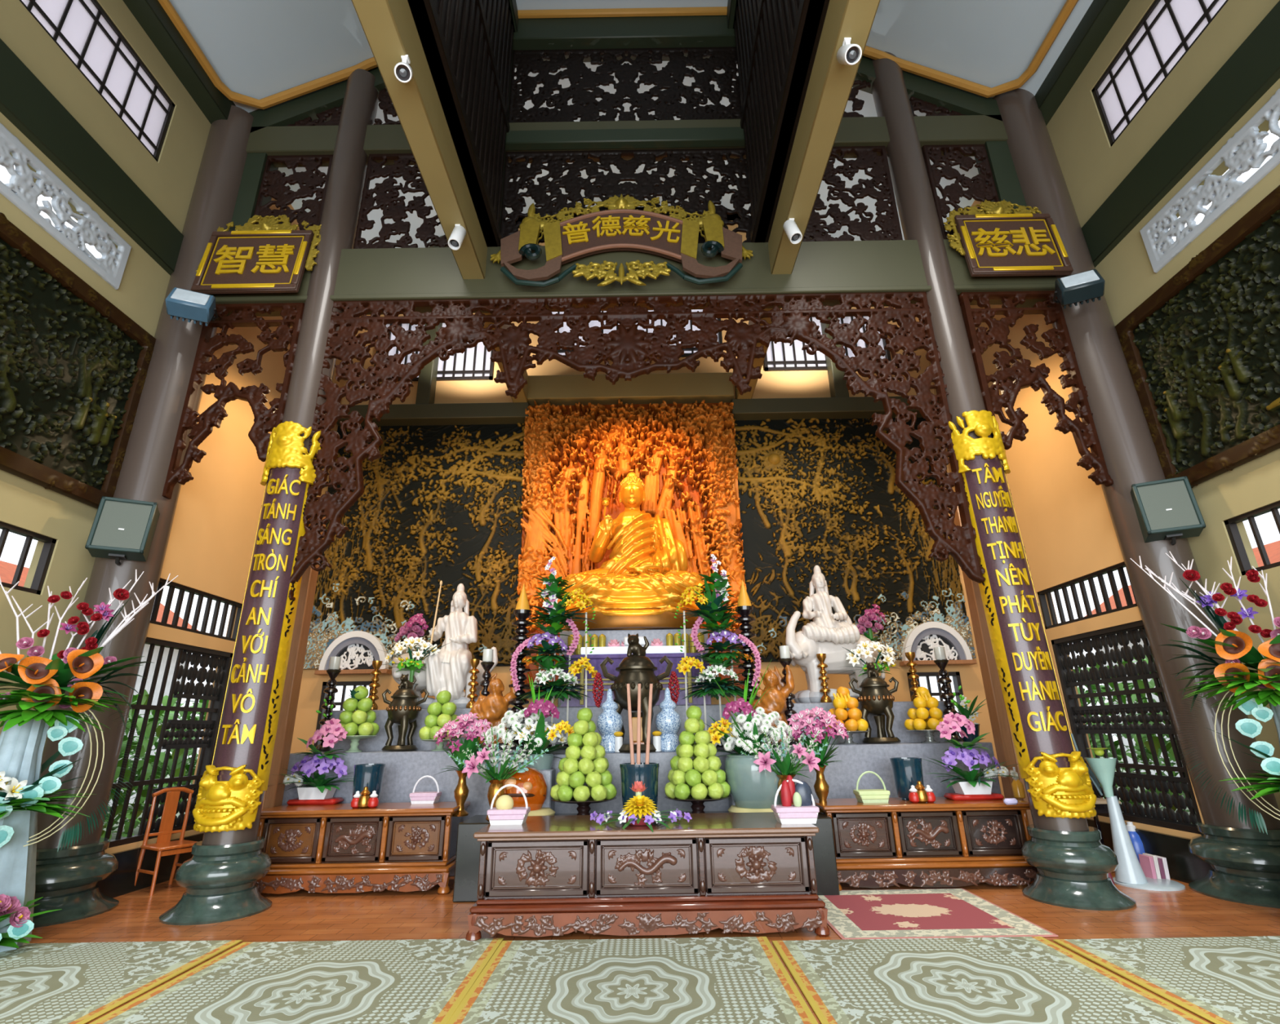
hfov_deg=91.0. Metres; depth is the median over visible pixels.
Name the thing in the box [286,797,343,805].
tray
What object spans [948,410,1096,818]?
couplet board
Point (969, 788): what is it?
flower arrangement
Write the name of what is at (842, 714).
fruit
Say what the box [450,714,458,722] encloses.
fruit
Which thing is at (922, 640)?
lunette
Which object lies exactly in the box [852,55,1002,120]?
trim
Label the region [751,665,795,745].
carving
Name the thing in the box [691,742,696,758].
fruit
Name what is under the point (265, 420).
valance
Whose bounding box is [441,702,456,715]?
fruit
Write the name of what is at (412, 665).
lily bouquet
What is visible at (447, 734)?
fruit
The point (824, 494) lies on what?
mural
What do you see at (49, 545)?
window
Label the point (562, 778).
fruit
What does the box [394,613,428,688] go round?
flower
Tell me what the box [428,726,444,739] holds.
fruit
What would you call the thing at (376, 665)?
candle stand
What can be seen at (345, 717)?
fruit
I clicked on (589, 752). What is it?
fruit
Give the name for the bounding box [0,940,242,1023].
floor mat
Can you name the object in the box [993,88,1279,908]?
pillar
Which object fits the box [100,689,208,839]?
hedge
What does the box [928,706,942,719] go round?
fruit
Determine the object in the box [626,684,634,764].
incense stick
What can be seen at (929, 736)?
dish
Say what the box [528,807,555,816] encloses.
cushion
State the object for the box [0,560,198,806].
building
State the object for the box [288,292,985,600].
valance
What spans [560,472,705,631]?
statue
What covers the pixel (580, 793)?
fruit
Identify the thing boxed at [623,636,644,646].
offering box
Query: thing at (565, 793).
fruit
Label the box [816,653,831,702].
candle stand
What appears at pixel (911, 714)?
fruit
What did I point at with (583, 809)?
dish
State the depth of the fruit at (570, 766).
6.76 m
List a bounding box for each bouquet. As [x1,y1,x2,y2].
[378,636,450,701]
[484,675,574,769]
[704,658,794,757]
[835,640,908,677]
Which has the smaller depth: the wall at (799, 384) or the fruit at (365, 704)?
the fruit at (365, 704)
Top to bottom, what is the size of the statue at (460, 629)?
1.895 m
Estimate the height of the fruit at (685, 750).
0.169 m
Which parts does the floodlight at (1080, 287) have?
glass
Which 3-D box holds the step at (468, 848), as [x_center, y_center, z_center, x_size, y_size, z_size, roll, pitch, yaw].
[0.059,3.671,6.775,3.900,0.720,0.710,-1,-19,0]
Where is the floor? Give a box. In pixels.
[29,871,1279,1023]
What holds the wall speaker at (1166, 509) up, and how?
attached to the pillar at (1244, 860)
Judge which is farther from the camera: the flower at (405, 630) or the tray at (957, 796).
the flower at (405, 630)
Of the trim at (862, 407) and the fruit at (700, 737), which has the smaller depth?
the fruit at (700, 737)
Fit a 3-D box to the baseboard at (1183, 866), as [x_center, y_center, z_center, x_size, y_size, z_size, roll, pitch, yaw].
[5.917,4.127,7.928,0.300,0.440,3.850,-1,-19,0]
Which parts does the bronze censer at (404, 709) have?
ear handle, leg, leg, lid, leg, ear handle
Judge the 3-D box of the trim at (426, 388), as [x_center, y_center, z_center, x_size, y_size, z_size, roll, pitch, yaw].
[-4.136,-4.105,12.718,0.260,4.560,0.280,-1,-19,0]
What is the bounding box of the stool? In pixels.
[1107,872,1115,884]
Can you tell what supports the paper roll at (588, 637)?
on the shelf
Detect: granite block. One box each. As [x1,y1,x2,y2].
[537,768,555,810]
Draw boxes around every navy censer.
[352,764,386,799]
[619,762,659,814]
[889,757,924,800]
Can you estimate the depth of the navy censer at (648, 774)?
6.69 m
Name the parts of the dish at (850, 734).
dish plate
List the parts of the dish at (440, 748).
dish plate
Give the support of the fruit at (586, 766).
on the fruit at (593, 779)
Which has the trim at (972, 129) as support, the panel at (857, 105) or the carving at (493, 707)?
the panel at (857, 105)
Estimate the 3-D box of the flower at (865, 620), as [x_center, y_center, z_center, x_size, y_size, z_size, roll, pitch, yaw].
[3.578,2.139,9.570,0.511,1.484,0.447,14,-24,-36]
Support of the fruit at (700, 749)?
on the fruit at (700, 764)
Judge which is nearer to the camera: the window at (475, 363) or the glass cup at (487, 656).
the glass cup at (487, 656)
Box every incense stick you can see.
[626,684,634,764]
[636,684,640,764]
[644,684,653,764]
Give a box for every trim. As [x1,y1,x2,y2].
[0,38,183,275]
[122,0,235,124]
[157,0,377,109]
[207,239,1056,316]
[214,283,1055,304]
[218,109,278,320]
[245,115,1008,168]
[250,66,387,131]
[336,402,529,426]
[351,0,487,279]
[415,235,446,404]
[482,313,528,403]
[499,49,513,230]
[505,127,745,151]
[508,0,518,32]
[512,15,735,62]
[515,207,737,222]
[517,6,727,18]
[527,373,733,406]
[726,0,737,29]
[730,396,937,420]
[734,308,781,399]
[768,0,880,274]
[809,231,848,397]
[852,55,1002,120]
[862,0,1079,97]
[974,97,1046,307]
[1035,0,1129,125]
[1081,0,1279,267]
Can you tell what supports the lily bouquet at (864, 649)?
on the step at (900, 709)
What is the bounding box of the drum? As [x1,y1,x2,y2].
[504,767,555,816]
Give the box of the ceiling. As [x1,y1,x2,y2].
[168,0,1093,248]
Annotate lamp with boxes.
[394,54,413,83]
[448,224,466,250]
[608,639,620,647]
[649,638,663,646]
[782,218,802,244]
[836,37,862,65]
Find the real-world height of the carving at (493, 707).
0.989 m
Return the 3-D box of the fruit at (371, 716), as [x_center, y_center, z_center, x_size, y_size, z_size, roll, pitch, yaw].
[-3.594,2.718,8.337,0.187,0.185,0.188,-8,-21,20]
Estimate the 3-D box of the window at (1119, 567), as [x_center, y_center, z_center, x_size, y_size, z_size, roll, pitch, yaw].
[5.829,1.132,8.235,0.080,0.540,1.800,-1,-19,0]
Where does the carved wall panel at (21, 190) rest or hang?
in the wall at (169, 182)
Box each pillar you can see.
[32,105,253,928]
[159,68,378,925]
[871,51,1136,911]
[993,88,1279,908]
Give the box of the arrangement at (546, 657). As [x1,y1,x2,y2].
[510,556,604,749]
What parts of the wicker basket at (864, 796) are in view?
handle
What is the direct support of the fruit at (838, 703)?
on the fruit at (842, 714)
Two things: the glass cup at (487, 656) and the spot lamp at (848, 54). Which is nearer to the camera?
the spot lamp at (848, 54)
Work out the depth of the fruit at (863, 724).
8.03 m
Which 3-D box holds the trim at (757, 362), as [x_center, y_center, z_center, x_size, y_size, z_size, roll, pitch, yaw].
[1.944,-2.864,10.463,0.280,0.530,3.300,-1,-19,0]
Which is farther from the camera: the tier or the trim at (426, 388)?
the trim at (426, 388)
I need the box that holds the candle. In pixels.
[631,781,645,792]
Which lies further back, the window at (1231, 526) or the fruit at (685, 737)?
the fruit at (685, 737)
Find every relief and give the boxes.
[0,212,155,509]
[1115,185,1279,488]
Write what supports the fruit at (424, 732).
on the dish at (440, 748)
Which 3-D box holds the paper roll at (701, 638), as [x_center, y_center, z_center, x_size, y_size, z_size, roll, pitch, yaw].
[0.901,1.959,9.319,0.110,0.360,0.107,-1,-19,0]
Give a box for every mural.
[303,422,524,669]
[733,417,975,662]
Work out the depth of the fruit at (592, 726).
7.12 m
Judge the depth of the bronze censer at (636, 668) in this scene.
7.80 m
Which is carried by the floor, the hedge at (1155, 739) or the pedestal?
the pedestal
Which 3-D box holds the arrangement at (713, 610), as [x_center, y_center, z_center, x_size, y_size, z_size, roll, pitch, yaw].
[1.024,1.806,8.478,1.109,2.534,0.896,-10,-21,24]
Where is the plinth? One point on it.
(619, 635)
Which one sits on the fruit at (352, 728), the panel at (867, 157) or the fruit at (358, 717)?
the fruit at (358, 717)
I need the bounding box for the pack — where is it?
[1003,798,1017,804]
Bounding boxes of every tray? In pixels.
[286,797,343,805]
[943,792,1004,800]
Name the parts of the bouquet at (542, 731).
bouquet pot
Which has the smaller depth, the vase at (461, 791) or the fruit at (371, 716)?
the vase at (461, 791)
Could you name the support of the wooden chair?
on the floor
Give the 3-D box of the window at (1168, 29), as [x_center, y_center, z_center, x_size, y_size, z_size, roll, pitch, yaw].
[6.166,-5.926,6.380,0.080,1.040,4.220,-1,-19,0]
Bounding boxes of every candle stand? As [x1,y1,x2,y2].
[315,657,341,751]
[368,661,382,710]
[466,659,479,708]
[479,648,494,696]
[506,584,532,749]
[735,579,759,715]
[778,645,799,744]
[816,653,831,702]
[904,652,919,701]
[933,647,962,742]
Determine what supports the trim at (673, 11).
attached to the ceiling
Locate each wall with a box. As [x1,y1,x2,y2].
[0,0,211,755]
[105,198,345,853]
[289,207,1004,797]
[926,200,1204,839]
[1046,0,1279,810]
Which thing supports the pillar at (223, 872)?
on the floor
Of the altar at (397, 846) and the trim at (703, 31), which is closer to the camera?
the altar at (397, 846)
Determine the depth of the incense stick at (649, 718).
7.01 m
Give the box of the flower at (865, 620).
[856,604,891,679]
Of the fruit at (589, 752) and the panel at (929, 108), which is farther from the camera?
the panel at (929, 108)
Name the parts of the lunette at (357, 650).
sill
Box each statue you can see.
[391,581,497,709]
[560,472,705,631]
[785,565,884,703]
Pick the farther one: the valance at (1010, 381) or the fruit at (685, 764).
the valance at (1010, 381)
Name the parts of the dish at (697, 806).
dish plate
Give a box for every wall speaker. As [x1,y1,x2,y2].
[84,496,159,565]
[1130,476,1205,545]
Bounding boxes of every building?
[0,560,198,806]
[1084,540,1279,783]
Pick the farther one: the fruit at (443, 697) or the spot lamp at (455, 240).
the fruit at (443, 697)
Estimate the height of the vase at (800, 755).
0.891 m
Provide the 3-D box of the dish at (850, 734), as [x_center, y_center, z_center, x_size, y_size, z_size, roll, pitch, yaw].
[2.700,2.924,8.158,0.540,0.160,0.540,-1,-19,0]
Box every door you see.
[104,637,233,848]
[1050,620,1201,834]
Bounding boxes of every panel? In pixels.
[252,155,333,230]
[284,104,342,126]
[353,153,448,248]
[373,88,400,124]
[407,0,515,247]
[499,147,752,245]
[507,46,742,123]
[733,0,830,243]
[802,146,902,241]
[842,80,871,117]
[909,96,967,116]
[921,144,999,239]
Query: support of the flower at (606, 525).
on the statue at (642, 583)
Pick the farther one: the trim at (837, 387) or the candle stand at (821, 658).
the trim at (837, 387)
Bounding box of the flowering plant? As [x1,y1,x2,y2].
[951,695,986,742]
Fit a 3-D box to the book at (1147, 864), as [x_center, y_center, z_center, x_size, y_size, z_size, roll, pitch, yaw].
[5.491,3.849,6.804,0.056,0.242,0.160,-1,-19,0]
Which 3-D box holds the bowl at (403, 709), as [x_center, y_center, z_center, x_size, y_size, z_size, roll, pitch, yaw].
[-3.128,2.625,8.337,0.409,0.353,0.409,-1,-19,0]
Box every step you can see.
[327,701,946,751]
[452,811,839,902]
[551,750,736,813]
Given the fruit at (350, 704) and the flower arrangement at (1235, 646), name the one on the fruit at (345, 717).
the fruit at (350, 704)
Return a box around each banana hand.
[832,693,850,708]
[916,692,931,706]
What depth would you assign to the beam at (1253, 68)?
6.88 m
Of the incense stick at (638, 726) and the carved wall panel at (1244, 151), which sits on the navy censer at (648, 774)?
the incense stick at (638, 726)
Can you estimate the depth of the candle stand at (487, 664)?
8.59 m
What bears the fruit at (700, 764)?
on the fruit at (709, 777)
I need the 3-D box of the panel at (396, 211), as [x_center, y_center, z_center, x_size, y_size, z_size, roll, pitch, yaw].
[-3.185,-4.429,9.027,1.632,1.836,0.055,-1,-19,0]
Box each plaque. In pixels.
[191,214,321,293]
[490,194,752,288]
[943,200,1073,276]
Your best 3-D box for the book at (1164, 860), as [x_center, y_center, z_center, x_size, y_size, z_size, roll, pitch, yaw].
[5.631,3.851,6.803,0.056,0.232,0.160,-1,-19,0]
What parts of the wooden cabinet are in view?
carved post, panel frame, panel, carved post, panel, panel frame, moulding, carved post, panel frame, panel, carved post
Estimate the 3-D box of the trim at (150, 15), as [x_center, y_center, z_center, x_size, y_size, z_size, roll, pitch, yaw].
[-6.195,-7.748,3.923,0.300,0.400,12.250,-1,-19,0]
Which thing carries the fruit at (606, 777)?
on the fruit at (611, 790)
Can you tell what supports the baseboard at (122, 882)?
attached to the wall at (211, 544)
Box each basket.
[408,775,441,804]
[486,784,530,825]
[771,775,819,824]
[853,771,890,803]
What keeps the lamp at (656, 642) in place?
on the table at (673, 653)
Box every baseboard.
[97,832,204,897]
[1086,818,1213,884]
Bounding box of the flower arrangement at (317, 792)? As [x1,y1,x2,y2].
[270,696,353,805]
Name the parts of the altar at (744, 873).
carved post, panel frame, panel, carved post, panel, panel frame, moulding, carved post, panel frame, panel, carved post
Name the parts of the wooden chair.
leg, leg, seat, rail, leg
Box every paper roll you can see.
[567,634,574,654]
[575,635,582,654]
[582,634,590,647]
[591,634,598,647]
[598,634,605,647]
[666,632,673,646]
[673,632,680,645]
[681,633,688,653]
[688,633,697,653]
[697,632,704,653]
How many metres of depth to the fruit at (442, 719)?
8.08 m
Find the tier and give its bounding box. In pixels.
[281,742,1001,876]
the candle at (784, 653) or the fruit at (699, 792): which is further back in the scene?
the candle at (784, 653)
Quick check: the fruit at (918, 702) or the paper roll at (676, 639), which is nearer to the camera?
the fruit at (918, 702)
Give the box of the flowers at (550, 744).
[546,742,568,749]
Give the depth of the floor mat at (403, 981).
4.23 m
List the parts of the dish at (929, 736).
dish plate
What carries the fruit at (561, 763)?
on the fruit
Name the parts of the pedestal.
flower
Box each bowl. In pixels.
[387,695,419,724]
[613,666,660,711]
[858,684,893,715]
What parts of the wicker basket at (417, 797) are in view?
handle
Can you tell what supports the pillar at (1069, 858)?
on the floor
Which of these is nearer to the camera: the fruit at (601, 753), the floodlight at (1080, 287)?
the fruit at (601, 753)
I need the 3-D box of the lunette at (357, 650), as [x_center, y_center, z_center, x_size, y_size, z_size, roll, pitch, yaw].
[-4.723,2.336,10.458,1.184,0.705,0.200,-1,-19,0]
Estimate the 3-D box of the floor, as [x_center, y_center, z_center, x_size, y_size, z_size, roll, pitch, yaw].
[0.043,2.718,2.760,18.000,0.120,17.000,-1,-19,0]
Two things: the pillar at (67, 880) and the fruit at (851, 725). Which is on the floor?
the pillar at (67, 880)
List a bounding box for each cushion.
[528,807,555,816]
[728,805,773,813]
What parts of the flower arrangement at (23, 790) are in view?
calla flower, calla flower, calla flower, calla flower, calla flower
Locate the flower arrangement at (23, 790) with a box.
[0,569,177,952]
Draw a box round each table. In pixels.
[559,645,713,706]
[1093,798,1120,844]
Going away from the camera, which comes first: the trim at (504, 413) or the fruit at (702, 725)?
the fruit at (702, 725)
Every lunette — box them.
[314,631,391,675]
[899,622,977,666]
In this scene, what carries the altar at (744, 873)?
on the floor
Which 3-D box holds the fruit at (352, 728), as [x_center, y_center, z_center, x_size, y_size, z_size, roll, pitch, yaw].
[-3.707,2.782,8.045,0.188,0.181,0.188,-10,-21,25]
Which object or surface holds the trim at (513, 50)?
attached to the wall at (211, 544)
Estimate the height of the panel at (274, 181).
1.836 m
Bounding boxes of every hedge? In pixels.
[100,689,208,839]
[1072,655,1191,812]
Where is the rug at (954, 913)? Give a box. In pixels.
[817,888,1058,939]
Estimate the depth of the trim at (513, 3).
9.72 m
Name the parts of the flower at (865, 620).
stem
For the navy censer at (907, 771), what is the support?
on the wooden cabinet
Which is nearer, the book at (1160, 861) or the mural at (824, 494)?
the book at (1160, 861)
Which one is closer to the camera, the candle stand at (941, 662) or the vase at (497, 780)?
the vase at (497, 780)
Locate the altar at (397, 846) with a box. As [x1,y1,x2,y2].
[256,801,470,895]
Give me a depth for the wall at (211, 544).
8.69 m
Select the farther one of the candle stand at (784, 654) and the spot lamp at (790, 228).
the candle stand at (784, 654)
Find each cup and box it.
[328,657,341,669]
[482,648,493,662]
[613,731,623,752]
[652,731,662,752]
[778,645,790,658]
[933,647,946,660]
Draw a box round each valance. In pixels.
[162,302,304,499]
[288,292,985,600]
[958,290,1113,487]
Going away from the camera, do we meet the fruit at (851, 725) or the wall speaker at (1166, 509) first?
the wall speaker at (1166, 509)
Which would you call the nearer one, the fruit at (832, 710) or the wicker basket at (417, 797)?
the wicker basket at (417, 797)
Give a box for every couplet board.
[192,421,320,832]
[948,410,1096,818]
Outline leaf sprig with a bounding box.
[347,689,359,702]
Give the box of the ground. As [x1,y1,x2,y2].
[102,745,1195,839]
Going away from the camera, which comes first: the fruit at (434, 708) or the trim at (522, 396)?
the fruit at (434, 708)
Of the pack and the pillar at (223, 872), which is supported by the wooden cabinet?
the pack
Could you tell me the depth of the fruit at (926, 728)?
8.33 m
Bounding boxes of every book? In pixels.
[1138,854,1156,879]
[1142,853,1161,879]
[1155,855,1170,879]
[1157,857,1165,879]
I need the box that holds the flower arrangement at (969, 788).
[923,685,1021,800]
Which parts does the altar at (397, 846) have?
carved post, panel, panel frame, carved post, panel frame, panel, moulding, carved post, panel frame, panel, carved post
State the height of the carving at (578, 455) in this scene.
5.360 m
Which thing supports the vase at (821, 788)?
on the wooden cabinet
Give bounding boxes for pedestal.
[1071,733,1185,891]
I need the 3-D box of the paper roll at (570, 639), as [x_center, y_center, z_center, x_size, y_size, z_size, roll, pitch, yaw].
[-1.018,1.990,9.319,0.110,0.360,0.107,-1,-19,0]
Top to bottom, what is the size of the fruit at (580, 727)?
0.168 m
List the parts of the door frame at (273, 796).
post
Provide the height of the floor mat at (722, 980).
0.012 m
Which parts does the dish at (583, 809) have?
dish plate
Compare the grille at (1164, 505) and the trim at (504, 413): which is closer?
the grille at (1164, 505)
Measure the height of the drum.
0.530 m
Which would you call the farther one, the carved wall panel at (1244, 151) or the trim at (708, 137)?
the trim at (708, 137)
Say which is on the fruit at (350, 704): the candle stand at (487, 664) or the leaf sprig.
the leaf sprig
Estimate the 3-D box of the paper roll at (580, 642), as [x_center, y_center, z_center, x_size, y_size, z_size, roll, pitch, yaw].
[-0.903,1.988,9.319,0.110,0.360,0.107,-1,-19,0]
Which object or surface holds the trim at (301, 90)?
attached to the ceiling
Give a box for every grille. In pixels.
[91,500,152,549]
[1137,480,1199,530]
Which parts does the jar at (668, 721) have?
lid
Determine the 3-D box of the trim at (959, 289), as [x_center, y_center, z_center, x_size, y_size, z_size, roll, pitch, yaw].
[-0.146,-2.874,8.345,11.400,0.080,0.130,-1,-19,0]
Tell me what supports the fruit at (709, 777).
on the fruit at (715, 791)
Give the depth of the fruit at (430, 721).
8.12 m
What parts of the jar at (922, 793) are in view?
lid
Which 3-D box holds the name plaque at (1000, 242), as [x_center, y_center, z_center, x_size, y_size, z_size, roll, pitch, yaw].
[4.961,-3.733,8.463,1.620,1.395,0.228,-1,-19,0]
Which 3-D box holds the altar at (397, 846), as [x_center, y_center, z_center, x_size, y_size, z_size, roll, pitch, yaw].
[-3.150,3.781,7.110,2.250,0.830,0.758,-1,-19,0]
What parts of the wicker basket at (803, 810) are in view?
handle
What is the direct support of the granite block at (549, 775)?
on the step at (468, 848)
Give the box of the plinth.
[557,628,711,706]
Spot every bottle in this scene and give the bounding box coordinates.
[1011,767,1025,798]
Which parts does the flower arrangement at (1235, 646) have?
calla flower, calla flower, calla flower, calla flower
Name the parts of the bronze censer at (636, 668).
ear handle, leg, lid, leg, ear handle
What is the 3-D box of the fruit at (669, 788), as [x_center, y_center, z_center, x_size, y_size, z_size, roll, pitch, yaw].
[0.353,3.025,6.838,0.176,0.173,0.177,-8,-20,20]
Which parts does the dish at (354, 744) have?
dish plate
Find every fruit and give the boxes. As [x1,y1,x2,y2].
[339,711,353,724]
[342,697,358,711]
[343,722,358,736]
[351,710,367,724]
[354,685,368,700]
[357,697,373,711]
[357,722,373,735]
[364,710,376,723]
[370,722,379,735]
[418,726,431,739]
[424,714,438,728]
[426,702,442,715]
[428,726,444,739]
[435,690,451,704]
[436,714,452,728]
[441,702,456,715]
[444,730,457,739]
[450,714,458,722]
[550,784,559,800]
[556,771,571,786]
[556,785,573,801]
[558,757,567,772]
[563,758,578,774]
[564,745,580,759]
[567,733,582,746]
[568,771,585,788]
[573,720,589,735]
[573,786,590,801]
[577,707,592,722]
[577,757,594,774]
[580,745,596,760]
[582,732,598,746]
[585,771,601,787]
[586,720,595,733]
[590,784,607,800]
[592,757,608,773]
[593,732,601,745]
[593,744,605,759]
[600,770,612,786]
[603,783,617,799]
[664,782,676,799]
[667,769,674,782]
[670,755,679,770]
[670,769,685,785]
[673,782,690,799]
[675,743,681,756]
[677,744,693,758]
[677,756,693,773]
[678,730,694,745]
[684,718,700,733]
[684,768,701,786]
[685,706,702,720]
[690,783,707,799]
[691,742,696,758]
[693,730,710,744]
[693,743,710,758]
[693,756,709,773]
[694,719,704,733]
[701,769,717,786]
[706,743,716,757]
[706,755,721,771]
[707,782,724,799]
[715,768,725,783]
[720,781,730,798]
[828,708,837,719]
[832,697,845,709]
[834,708,848,720]
[836,686,849,697]
[844,719,858,731]
[846,697,858,709]
[847,707,861,720]
[856,718,868,731]
[904,719,915,730]
[906,708,917,719]
[912,718,926,730]
[913,697,926,708]
[915,686,928,696]
[915,707,928,719]
[924,718,930,729]
[926,697,938,709]
[927,718,939,729]
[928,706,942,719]
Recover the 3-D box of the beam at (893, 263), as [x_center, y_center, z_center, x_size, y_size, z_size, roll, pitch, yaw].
[-0.151,-3.217,8.639,11.400,0.800,0.400,-1,-19,0]
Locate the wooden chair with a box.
[134,786,198,896]
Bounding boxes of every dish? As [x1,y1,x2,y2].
[341,735,377,752]
[420,738,460,751]
[551,795,616,815]
[664,795,730,813]
[833,730,869,744]
[906,729,940,743]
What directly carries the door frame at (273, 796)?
on the floor
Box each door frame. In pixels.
[262,516,325,809]
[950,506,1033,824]
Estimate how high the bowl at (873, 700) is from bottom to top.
0.376 m
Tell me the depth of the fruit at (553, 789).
6.78 m
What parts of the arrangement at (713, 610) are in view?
hanging flower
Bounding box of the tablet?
[631,717,644,744]
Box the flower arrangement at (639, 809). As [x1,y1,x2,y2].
[590,781,692,832]
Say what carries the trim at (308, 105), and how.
attached to the wall at (211, 544)
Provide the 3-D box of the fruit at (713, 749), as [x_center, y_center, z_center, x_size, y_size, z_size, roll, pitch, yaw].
[0.764,2.666,7.022,0.177,0.165,0.176,3,-20,-12]
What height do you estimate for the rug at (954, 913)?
0.012 m
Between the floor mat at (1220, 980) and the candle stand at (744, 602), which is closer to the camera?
the floor mat at (1220, 980)
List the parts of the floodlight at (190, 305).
glass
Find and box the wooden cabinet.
[813,796,1037,891]
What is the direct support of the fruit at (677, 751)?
on the fruit
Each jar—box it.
[351,791,360,808]
[357,786,370,808]
[368,791,378,808]
[596,688,622,753]
[654,687,681,751]
[722,711,787,813]
[908,785,919,803]
[915,780,928,803]
[924,785,935,803]
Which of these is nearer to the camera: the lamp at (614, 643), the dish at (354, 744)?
the dish at (354, 744)
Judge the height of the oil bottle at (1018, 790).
0.330 m
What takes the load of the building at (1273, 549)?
on the ground
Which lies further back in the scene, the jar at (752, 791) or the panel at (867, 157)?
the panel at (867, 157)
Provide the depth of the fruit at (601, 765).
6.82 m
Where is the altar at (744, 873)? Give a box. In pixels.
[465,812,830,941]
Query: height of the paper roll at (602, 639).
0.360 m
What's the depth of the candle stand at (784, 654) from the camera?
8.56 m
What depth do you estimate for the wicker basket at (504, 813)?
5.84 m
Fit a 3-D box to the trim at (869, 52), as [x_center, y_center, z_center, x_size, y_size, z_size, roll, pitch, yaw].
[3.895,-8.855,4.080,3.372,1.861,11.925,-1,-19,0]
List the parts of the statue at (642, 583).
seat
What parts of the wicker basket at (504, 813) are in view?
handle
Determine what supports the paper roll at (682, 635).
on the shelf
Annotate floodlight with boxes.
[165,287,218,326]
[1052,269,1105,309]
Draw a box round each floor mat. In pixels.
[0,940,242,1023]
[88,938,503,1023]
[446,937,818,1023]
[771,937,1209,1023]
[1053,936,1279,1023]
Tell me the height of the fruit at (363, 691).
0.183 m
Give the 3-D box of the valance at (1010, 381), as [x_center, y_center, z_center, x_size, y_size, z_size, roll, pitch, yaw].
[4.931,-1.624,7.922,1.374,2.792,0.092,-1,-19,0]
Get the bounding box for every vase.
[433,712,492,817]
[447,726,548,822]
[740,725,828,804]
[784,706,848,813]
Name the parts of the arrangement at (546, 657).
hanging flower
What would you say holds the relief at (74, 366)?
attached to the wall at (169, 182)
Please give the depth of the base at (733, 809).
6.64 m
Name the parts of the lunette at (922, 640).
sill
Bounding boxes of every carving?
[469,673,516,750]
[515,399,746,694]
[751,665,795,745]
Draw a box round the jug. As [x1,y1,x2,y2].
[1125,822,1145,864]
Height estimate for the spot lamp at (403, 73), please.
0.354 m
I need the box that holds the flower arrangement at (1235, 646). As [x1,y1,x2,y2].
[1129,551,1279,835]
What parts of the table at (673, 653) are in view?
lit panel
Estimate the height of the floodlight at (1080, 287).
0.391 m
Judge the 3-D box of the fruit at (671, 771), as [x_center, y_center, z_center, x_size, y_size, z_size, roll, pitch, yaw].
[0.397,2.933,6.975,0.176,0.168,0.178,17,-26,-41]
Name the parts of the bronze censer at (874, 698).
ear handle, leg, lid, leg, leg, ear handle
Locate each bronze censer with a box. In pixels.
[381,674,429,751]
[600,633,672,752]
[848,661,900,743]
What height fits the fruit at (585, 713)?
0.168 m
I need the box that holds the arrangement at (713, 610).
[668,554,760,746]
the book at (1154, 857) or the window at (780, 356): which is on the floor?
the book at (1154, 857)
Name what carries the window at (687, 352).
in the wall at (799, 384)
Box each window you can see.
[0,521,57,595]
[18,0,175,161]
[150,578,242,641]
[313,681,373,752]
[373,323,493,382]
[546,309,723,359]
[764,315,891,371]
[906,671,964,742]
[1037,562,1137,629]
[1091,0,1228,146]
[1223,501,1279,575]
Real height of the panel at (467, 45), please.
4.340 m
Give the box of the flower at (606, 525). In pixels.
[600,497,610,531]
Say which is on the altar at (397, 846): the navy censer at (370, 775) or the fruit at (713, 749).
the navy censer at (370, 775)
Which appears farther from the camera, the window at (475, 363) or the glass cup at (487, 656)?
the window at (475, 363)

